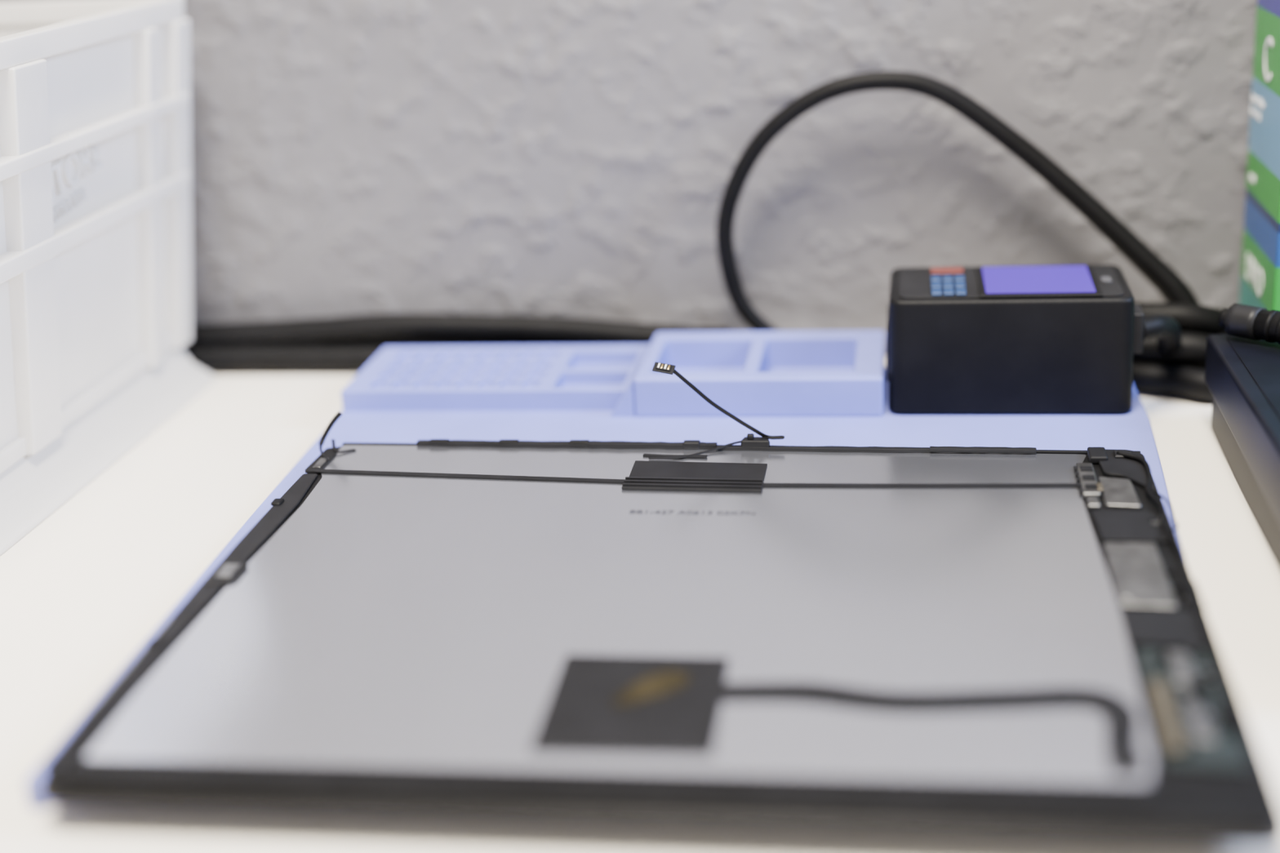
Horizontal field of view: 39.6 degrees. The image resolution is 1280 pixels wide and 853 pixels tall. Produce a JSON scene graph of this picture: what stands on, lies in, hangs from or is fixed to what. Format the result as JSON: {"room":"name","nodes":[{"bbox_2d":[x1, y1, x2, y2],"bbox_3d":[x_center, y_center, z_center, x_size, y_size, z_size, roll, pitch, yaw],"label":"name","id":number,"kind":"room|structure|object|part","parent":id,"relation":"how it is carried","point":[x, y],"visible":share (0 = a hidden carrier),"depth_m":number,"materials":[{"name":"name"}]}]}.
{"room":"workspace","nodes":[
{"label":"workspace","id":0,"kind":"room"},
{"bbox_2d":[0,0,1257,357],"bbox_3d":[0.025,-0.484,0.530,3.000,2.450,0.050,0,19,9],"label":"wall","id":1,"kind":"structure","parent":0,"point":[577,158],"depth_m":0.64,"materials":[{"name":"paint"}]},
{"bbox_3d":[-0.063,1.025,-0.052,3.000,0.030,2.035,0,19,9],"label":"floor","id":2,"kind":"structure","parent":0,"visible":0},
{"bbox_2d":[0,302,1279,852],"bbox_3d":[0.004,0.444,0.389,2.000,0.784,0.813,0,19,9],"label":"desk","id":3,"kind":"object","parent":2,"relation":"on","point":[82,591],"depth_m":0.46,"materials":[{"name":"laminate"}]},
{"bbox_2d":[0,0,214,555],"bbox_3d":[-0.278,-0.050,0.539,0.208,0.152,0.267,0,19,9],"label":"storage bin","id":4,"kind":"object","parent":3,"relation":"on","point":[95,251],"visible":1,"depth_m":0.57,"materials":[{"name":"plastic"}]},
{"bbox_3d":[-0.183,-0.050,0.534,0.019,0.117,0.021,0,19,9],"label":"post","id":5,"kind":"part","parent":4,"relation":"part of","materials":[{"name":"white plastic"}]},
{"bbox_3d":[-0.189,0.005,0.546,0.004,0.006,0.226,0,19,9],"label":"foot rail","id":6,"kind":"part","parent":4,"relation":"part of","materials":[{"name":"white plastic"}]},
{"bbox_3d":[-0.170,-0.078,0.616,0.020,0.117,0.009,-3,19,-1],"label":"post","id":7,"kind":"part","parent":4,"relation":"part of","materials":[{"name":"white plastic"}]},
{"bbox_3d":[-0.166,-0.086,0.640,0.019,0.117,0.016,0,19,9],"label":"post","id":8,"kind":"part","parent":4,"relation":"part of","materials":[{"name":"white plastic"}]},
{"bbox_2d":[182,312,729,373],"bbox_3d":[-0.155,-0.031,0.670,0.401,0.023,0.027,0,19,10],"label":"cable bundle","id":9,"kind":"object","parent":3,"relation":"on","point":[347,343],"visible":0.54,"depth_m":0.66,"materials":[{"name":"black rubber"}]},
{"bbox_3d":[-0.156,-0.024,0.667,0.401,0.011,0.016,0,19,10],"label":"cord","id":10,"kind":"part","parent":9,"relation":"part of","materials":[{"name":"black rubber"}]},
{"bbox_3d":[-0.154,-0.028,0.677,0.401,0.010,0.016,0,19,10],"label":"cord","id":11,"kind":"part","parent":9,"relation":"part of","materials":[{"name":"black rubber"}]},
{"bbox_3d":[-0.161,-0.034,0.667,0.391,0.015,0.021,0,19,9],"label":"cord","id":12,"kind":"part","parent":9,"relation":"part of","materials":[{"name":"black rubber"}]},
{"bbox_2d":[24,330,1186,809],"bbox_3d":[0.015,0.022,0.486,0.262,0.020,0.298,0,19,9],"label":"mat","id":13,"kind":"object","parent":3,"relation":"on","point":[824,388],"visible":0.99,"depth_m":0.57,"materials":[{"name":"blue plastic"}]},
{"bbox_2d":[340,330,885,417],"bbox_3d":[-0.008,-0.019,0.601,0.180,0.014,0.060,0,19,9],"label":"tray","id":14,"kind":"object","parent":13,"relation":"on","point":[824,373],"depth_m":0.59,"materials":[{"name":"blue plastic"}]},
{"bbox_2d":[39,361,1279,847],"bbox_3d":[0.010,0.028,0.429,0.248,0.031,0.207,0,19,9],"label":"screen","id":15,"kind":"object","parent":13,"relation":"on","point":[971,642],"visible":1,"depth_m":0.40,"materials":[{"name":"silver plastic"}]},
{"bbox_3d":[-0.108,0.042,0.441,0.007,0.001,0.172,0,19,9],"label":"rail","id":16,"kind":"part","parent":15,"relation":"part of","materials":[{"name":"plastic"}]},
{"bbox_3d":[-0.010,0.069,0.344,0.213,0.001,0.007,0,19,9],"label":"rail","id":17,"kind":"part","parent":15,"relation":"part of","materials":[{"name":"black plastic"}]},
{"bbox_2d":[655,362,671,371],"bbox_3d":[0.007,-0.017,0.520,0.004,0.001,0.003,11,44,9],"label":"connector","id":18,"kind":"object","parent":15,"relation":"attached to","point":[663,368],"depth_m":0.52,"materials":[{"name":"gold metal"}]},
{"bbox_3d":[0.007,-0.017,0.520,0.006,0.001,0.004,11,45,9],"label":"plate","id":19,"kind":"part","parent":15,"relation":"part of","materials":[{"name":"black plastic"}]},
{"bbox_3d":[0.128,0.018,0.474,0.009,0.001,0.022,0,19,9],"label":"steel plate","id":20,"kind":"part","parent":15,"relation":"part of","materials":[{"name":"silver metal"}]},
{"bbox_2d":[1103,542,1177,608],"bbox_3d":[0.119,0.035,0.424,0.013,0.001,0.038,0,19,9],"label":"metal plate","id":21,"kind":"object","parent":15,"relation":"on","point":[1137,575],"depth_m":0.42,"materials":[{"name":"silver metal"}]},
{"bbox_2d":[886,264,1144,414],"bbox_3d":[0.119,-0.029,0.570,0.079,0.039,0.045,0,19,9],"label":"control box","id":22,"kind":"object","parent":13,"relation":"on","point":[1030,339],"visible":1,"depth_m":0.55,"materials":[{"name":"black plastic"}]},
{"bbox_2d":[886,324,888,381],"bbox_3d":[0.079,-0.023,0.564,0.001,0.018,0.003,0,19,9],"label":"vent","id":23,"kind":"object","parent":22,"relation":"attached to","point":[887,326],"depth_m":0.56,"materials":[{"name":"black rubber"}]},
{"bbox_3d":[0.117,-0.046,0.565,0.068,0.001,0.039,0,19,9],"label":"panel","id":24,"kind":"part","parent":22,"relation":"part of","materials":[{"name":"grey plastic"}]},
{"bbox_2d":[1133,304,1144,353],"bbox_3d":[0.155,-0.031,0.557,0.004,0.013,0.012,0,19,9],"label":"socket","id":25,"kind":"object","parent":22,"relation":"attached to","point":[1138,314],"depth_m":0.55,"materials":[{"name":"grey plastic"}]},
{"bbox_2d":[715,70,1199,331],"bbox_3d":[0.118,-0.070,0.612,0.186,0.105,0.016,1,19,13],"label":"power cable","id":26,"kind":"object","parent":3,"relation":"on","point":[1167,282],"visible":0.77,"depth_m":0.60,"materials":[{"name":"black rubber"}]},
{"bbox_3d":[0.151,-0.026,0.586,0.111,0.034,0.056,0,19,9],"label":"cable coil","id":27,"kind":"part","parent":3,"relation":"part of","materials":[{"name":"black rubber"}]},
{"bbox_2d":[1204,334,1279,568],"bbox_3d":[0.217,0.014,0.455,0.112,0.035,0.194,0,19,9],"label":"tool case","id":28,"kind":"object","parent":3,"relation":"on","point":[1242,375],"visible":1,"depth_m":0.50,"materials":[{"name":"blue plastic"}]},
{"bbox_2d":[1217,302,1279,344],"bbox_3d":[0.200,-0.026,0.518,0.010,0.010,0.067,-18,24,-38],"label":"connector","id":29,"kind":"object","parent":28,"relation":"on","point":[1239,320],"visible":1,"depth_m":0.53,"materials":[{"name":"silver metal"}]},
{"bbox_2d":[1239,0,1279,311],"bbox_3d":[0.237,-0.103,0.566,0.072,0.185,0.060,0,19,9],"label":"carton","id":30,"kind":"object","parent":3,"relation":"on","point":[1260,283],"visible":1,"depth_m":0.58,"materials":[{"name":"green cardboard"}]}
]}

